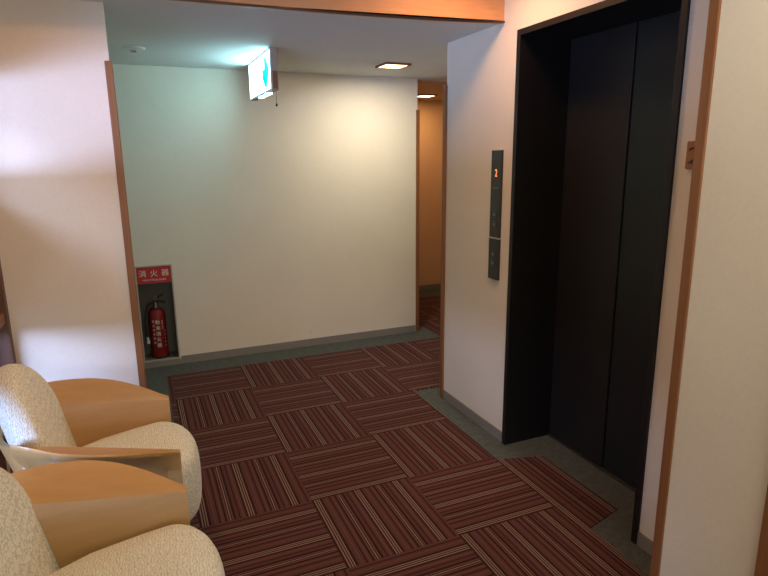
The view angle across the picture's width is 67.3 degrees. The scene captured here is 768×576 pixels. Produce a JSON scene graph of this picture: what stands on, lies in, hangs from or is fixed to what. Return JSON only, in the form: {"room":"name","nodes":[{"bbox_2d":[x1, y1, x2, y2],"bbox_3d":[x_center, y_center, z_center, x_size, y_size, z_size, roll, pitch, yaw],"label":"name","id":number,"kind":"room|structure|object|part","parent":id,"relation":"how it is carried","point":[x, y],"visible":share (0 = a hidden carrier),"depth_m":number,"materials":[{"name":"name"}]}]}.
{"room":"lobby","nodes":[
{"label":"lobby","id":0,"kind":"room"},
{"bbox_2d":[5,458,10,473],"bbox_3d":[-0.645,0.304,-0.182,0.120,2.620,5.740,-6,14,-23],"label":"wall","id":1,"kind":"structure","parent":0,"point":[7,463],"depth_m":2.58,"materials":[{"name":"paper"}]},
{"bbox_2d":[0,312,4,328],"bbox_3d":[-1.313,0.307,1.669,0.070,0.050,1.790,-6,14,-23],"label":"trim","id":2,"kind":"structure","parent":1,"relation":"attached to","point":[2,319],"depth_m":2.44,"materials":[{"name":"brown wood"}]},
{"bbox_2d":[0,449,7,471],"bbox_3d":[-1.384,0.990,1.760,0.120,0.450,1.740,-6,14,-23],"label":"carpet","id":3,"kind":"structure","parent":1,"relation":"attached to","point":[3,465],"depth_m":2.50,"materials":[{"name":"brown carpet"}]},
{"bbox_2d":[0,0,138,385],"bbox_3d":[-1.470,-0.108,2.618,0.588,2.220,0.100,-6,14,-23],"label":"wall","id":4,"kind":"structure","parent":0,"point":[63,260],"depth_m":2.52,"materials":[{"name":"paint"}]},
{"bbox_2d":[0,261,16,472],"bbox_3d":[-1.671,0.302,2.536,0.078,1.460,0.050,-6,14,-23],"label":"trim","id":5,"kind":"structure","parent":4,"relation":"attached to","point":[7,352],"depth_m":2.50,"materials":[{"name":"brown wood"}]},
{"bbox_2d":[104,61,146,387],"bbox_3d":[-1.202,-0.021,2.755,0.032,1.986,0.124,-6,14,-23],"label":"trim","id":6,"kind":"structure","parent":4,"relation":"attached to","point":[109,72],"depth_m":2.63,"materials":[{"name":"brown wood"}]},
{"bbox_2d":[113,64,416,357],"bbox_3d":[-1.131,-0.560,4.628,3.015,2.220,0.200,-6,14,-23],"label":"wall","id":7,"kind":"structure","parent":0,"point":[294,219],"depth_m":4.61,"materials":[{"name":"paint"}]},
{"bbox_2d":[134,264,179,362],"bbox_3d":[-1.766,0.180,4.496,0.263,0.755,0.186,-6,14,-23],"label":"niche","id":8,"kind":"object","parent":7,"relation":"attached to","point":[151,280],"visible":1,"depth_m":4.54,"materials":[{"name":"grey metal"}]},
{"bbox_3d":[-1.734,-0.099,4.352,0.243,0.128,0.006,-6,14,-23],"label":"sign plate","id":9,"kind":"part","parent":8,"relation":"part of","materials":[{"name":"red plastic"}]},
{"bbox_2d":[144,294,169,358],"bbox_3d":[-1.773,0.299,4.514,0.130,0.499,0.146,2,13,10],"label":"fire extinguisher","id":10,"kind":"object","parent":8,"relation":"in","point":[157,317],"visible":1,"depth_m":4.48,"materials":[{"name":"red paint"}]},
{"bbox_2d":[181,325,414,363],"bbox_3d":[-0.655,0.469,4.948,2.053,0.062,0.006,-6,14,-23],"label":"baseboard","id":11,"kind":"structure","parent":7,"relation":"attached to","point":[405,329],"depth_m":4.90,"materials":[{"name":"plastic"}]},
{"bbox_2d":[416,110,419,330],"bbox_3d":[0.258,-0.580,5.233,0.030,1.968,0.222,-6,14,-23],"label":"trim","id":12,"kind":"structure","parent":7,"relation":"attached to","point":[417,111],"depth_m":5.11,"materials":[{"name":"brown wood"}]},
{"bbox_2d":[80,0,497,99],"bbox_3d":[-0.372,-1.720,4.524,4.550,0.086,3.830,-6,14,-23],"label":"ceiling","id":13,"kind":"structure","parent":0,"point":[171,33],"depth_m":3.23,"materials":[{"name":"white paint"}]},
{"bbox_2d":[123,46,144,52],"bbox_3d":[-1.480,-1.409,3.421,0.124,0.030,0.124,-6,14,-23],"label":"smoke detector","id":14,"kind":"object","parent":13,"relation":"attached to","point":[133,49],"visible":1,"depth_m":3.40,"materials":[{"name":"white plastic"}]},
{"bbox_2d":[248,47,278,105],"bbox_3d":[-0.797,-1.344,3.805,0.046,0.338,0.704,-6,14,-23],"label":"exit sign","id":15,"kind":"object","parent":13,"relation":"attached to","point":[263,71],"visible":1,"depth_m":3.66,"materials":[{"name":"white plastic"}]},
{"bbox_2d":[258,93,271,98],"bbox_3d":[-0.779,-1.260,3.783,0.028,0.006,0.300,-6,14,-23],"label":"lamp","id":16,"kind":"object","parent":15,"relation":"attached to","point":[260,95],"depth_m":3.79,"materials":[{"name":"white plastic"}]},
{"bbox_3d":[-0.661,-1.265,3.504,0.028,0.103,0.003,-6,14,-23],"label":"plate","id":17,"kind":"part","parent":15,"relation":"part of","materials":[{"name":"brown plastic"}]},
{"bbox_2d":[375,62,410,68],"bbox_3d":[0.065,-1.592,4.135,0.196,0.014,0.196,-6,14,-23],"label":"recessed light","id":18,"kind":"object","parent":13,"relation":"in","point":[386,65],"visible":1,"depth_m":4.09,"materials":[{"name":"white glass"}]},
{"bbox_2d":[379,64,405,68],"bbox_3d":[0.065,-1.591,4.135,0.166,0.008,0.166,-6,14,-23],"label":"diffuser","id":19,"kind":"object","parent":18,"relation":"attached to","point":[386,66],"depth_m":4.13,"materials":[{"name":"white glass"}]},
{"bbox_2d":[417,94,437,97],"bbox_3d":[0.435,-2.023,6.077,0.196,0.014,0.196,-6,14,-23],"label":"recessed light","id":20,"kind":"object","parent":13,"relation":"in","point":[419,95],"visible":0.79,"depth_m":6.01,"materials":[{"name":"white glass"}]},
{"bbox_2d":[145,288,651,575],"bbox_3d":[0.703,1.084,2.508,4.650,0.100,9.400,-6,14,-23],"label":"floor","id":21,"kind":"structure","parent":0,"point":[616,529],"depth_m":3.25,"materials":[{"name":"grey fabric"}]},
{"bbox_2d":[167,295,646,575],"bbox_3d":[0.809,1.067,2.339,4.020,0.004,8.420,-6,14,-23],"label":"carpet","id":22,"kind":"object","parent":21,"relation":"on","point":[334,463],"visible":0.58,"depth_m":2.83,"materials":[{"name":"brown carpet"}]},
{"bbox_2d":[0,364,201,520],"bbox_3d":[-1.060,0.669,2.212,0.671,0.864,0.736,-6,14,-23],"label":"armchair","id":23,"kind":"object","parent":22,"relation":"on","point":[42,422],"visible":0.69,"depth_m":2.21,"materials":[{"name":"beige fabric"}]},
{"bbox_3d":[-1.254,0.514,2.089,0.220,0.504,0.468,-6,14,-23],"label":"backrest","id":24,"kind":"part","parent":23,"relation":"part of","materials":[{"name":"fabric"}]},
{"bbox_3d":[-0.946,0.803,1.986,0.500,0.680,0.186,-6,14,-23],"label":"arm","id":25,"kind":"part","parent":23,"relation":"part of","materials":[{"name":"brown wood"}]},
{"bbox_3d":[-1.172,0.696,2.476,0.500,0.680,0.186,-6,14,-23],"label":"arm","id":26,"kind":"part","parent":23,"relation":"part of","materials":[{"name":"brown wood"}]},
{"bbox_3d":[-1.020,0.751,2.249,0.585,0.287,0.476,-6,14,-23],"label":"seat","id":27,"kind":"part","parent":23,"relation":"part of","materials":[{"name":"fabric"}]},
{"bbox_2d":[0,460,224,575],"bbox_3d":[-0.763,0.821,1.522,0.671,0.864,0.736,-5,13,-20],"label":"armchair","id":28,"kind":"object","parent":22,"relation":"on","point":[81,517],"visible":1,"depth_m":1.66,"materials":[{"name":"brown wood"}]},
{"bbox_3d":[-0.962,0.663,1.410,0.220,0.504,0.468,-5,13,-20],"label":"backrest","id":29,"kind":"part","parent":28,"relation":"part of","materials":[{"name":"fabric"}]},
{"bbox_3d":[-0.722,0.903,1.556,0.585,0.287,0.476,-5,13,-20],"label":"seat","id":30,"kind":"part","parent":28,"relation":"part of","materials":[{"name":"fabric"}]},
{"bbox_2d":[417,100,442,285],"bbox_3d":[0.304,-1.054,6.788,1.700,2.214,0.120,-6,14,-23],"label":"wall","id":31,"kind":"structure","parent":0,"point":[431,111],"depth_m":6.81,"materials":[{"name":"paper"}]},
{"bbox_2d":[419,283,440,290],"bbox_3d":[0.351,0.009,6.970,1.475,0.060,0.008,-6,14,-23],"label":"baseboard","id":32,"kind":"structure","parent":31,"relation":"attached to","point":[431,286],"depth_m":7.05,"materials":[{"name":"plastic"}]},
{"bbox_2d":[444,0,603,430],"bbox_3d":[0.914,-0.405,2.922,0.450,2.620,1.653,-6,14,-23],"label":"wall","id":33,"kind":"structure","parent":0,"point":[481,65],"depth_m":3.26,"materials":[{"name":"paint"}]},
{"bbox_2d":[170,0,504,23],"bbox_3d":[-0.550,-1.423,2.462,2.407,0.402,0.111,-5,13,-20],"label":"beam","id":34,"kind":"structure","parent":33,"relation":"attached to","point":[469,9],"depth_m":2.75,"materials":[{"name":"brown wood"}]},
{"bbox_2d":[179,0,504,22],"bbox_3d":[-0.540,-1.225,2.488,2.406,0.010,0.089,-5,13,-20],"label":"trim","id":35,"kind":"structure","parent":33,"relation":"attached to","point":[370,14],"depth_m":2.68,"materials":[{"name":"brown wood"}]},
{"bbox_2d":[439,85,447,397],"bbox_3d":[0.421,-0.242,3.672,0.113,1.986,0.035,-6,14,-23],"label":"trim","id":36,"kind":"structure","parent":33,"relation":"attached to","point":[445,87],"depth_m":3.63,"materials":[{"name":"brown wood"}]},
{"bbox_2d":[443,390,501,442],"bbox_3d":[0.530,0.772,3.539,0.006,0.062,0.680,-6,14,-23],"label":"baseboard","id":37,"kind":"structure","parent":33,"relation":"attached to","point":[495,432],"depth_m":3.50,"materials":[{"name":"plastic"}]},
{"bbox_2d":[488,150,503,280],"bbox_3d":[0.594,-0.385,3.084,0.019,0.688,0.094,-6,14,-23],"label":"panel","id":38,"kind":"object","parent":33,"relation":"attached to","point":[497,155],"visible":1,"depth_m":3.07,"materials":[{"name":"black metal"}]},
{"bbox_3d":[0.599,-0.158,3.135,0.014,0.222,0.093,-6,14,-23],"label":"plate","id":39,"kind":"part","parent":38,"relation":"part of","materials":[{"name":"grey metal"}]},
{"bbox_3d":[0.596,-0.496,3.061,0.012,0.455,0.093,-6,14,-23],"label":"display plate","id":40,"kind":"part","parent":38,"relation":"part of","materials":[{"name":"grey metal"}]},
{"bbox_2d":[502,0,690,544],"bbox_3d":[0.993,-0.105,2.637,0.340,2.159,0.958,-6,14,-23],"label":"elevator","id":41,"kind":"object","parent":33,"relation":"attached to","point":[598,86],"visible":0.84,"depth_m":2.82,"materials":[{"name":"black metal"}]},
{"bbox_3d":[1.137,0.931,2.927,0.041,0.006,0.902,-6,14,-23],"label":"sill","id":42,"kind":"part","parent":41,"relation":"part of","materials":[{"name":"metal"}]},
{"bbox_3d":[1.035,-0.157,2.917,0.029,2.124,0.411,-6,14,-23],"label":"door","id":43,"kind":"part","parent":41,"relation":"part of","materials":[{"name":"black metal"}]},
{"bbox_3d":[1.217,-0.068,2.513,0.021,2.124,0.488,-6,14,-23],"label":"door","id":44,"kind":"part","parent":41,"relation":"part of","materials":[{"name":"black metal"}]},
{"bbox_2d":[637,531,652,555],"bbox_3d":[1.118,1.065,2.200,0.006,0.062,0.382,-6,14,-23],"label":"baseboard","id":45,"kind":"structure","parent":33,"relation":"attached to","point":[643,542],"depth_m":2.33,"materials":[{"name":"plastic"}]},
{"bbox_2d":[639,0,709,540],"bbox_3d":[1.322,-0.201,1.993,0.450,2.620,0.417,-6,14,-23],"label":"wall","id":46,"kind":"structure","parent":0,"point":[699,9],"depth_m":2.09,"materials":[{"name":"paint"}]},
{"bbox_2d":[685,141,694,168],"bbox_3d":[1.066,-0.448,1.946,0.011,0.094,0.104,-6,14,-23],"label":"plaque","id":47,"kind":"object","parent":46,"relation":"attached to","point":[690,144],"visible":0.32,"depth_m":1.98,"materials":[{"name":"brown wood"}]},
{"bbox_2d":[659,0,767,575],"bbox_3d":[2.000,0.245,-0.037,0.844,2.620,3.938,-6,14,-23],"label":"wall","id":48,"kind":"structure","parent":0,"point":[718,484],"depth_m":1.48,"materials":[{"name":"paint"}]},
{"bbox_2d":[650,0,721,575],"bbox_3d":[0.880,0.202,1.661,0.106,1.986,0.031,-6,14,-23],"label":"trim","id":49,"kind":"structure","parent":48,"relation":"attached to","point":[714,12],"depth_m":1.58,"materials":[{"name":"brown wood"}]},
{"bbox_2d":[754,485,767,575],"bbox_3d":[0.975,0.244,1.321,0.040,2.050,0.104,-6,14,-23],"label":"trim","id":50,"kind":"structure","parent":48,"relation":"attached to","point":[761,567],"depth_m":1.44,"materials":[{"name":"brown wood"}]}
]}

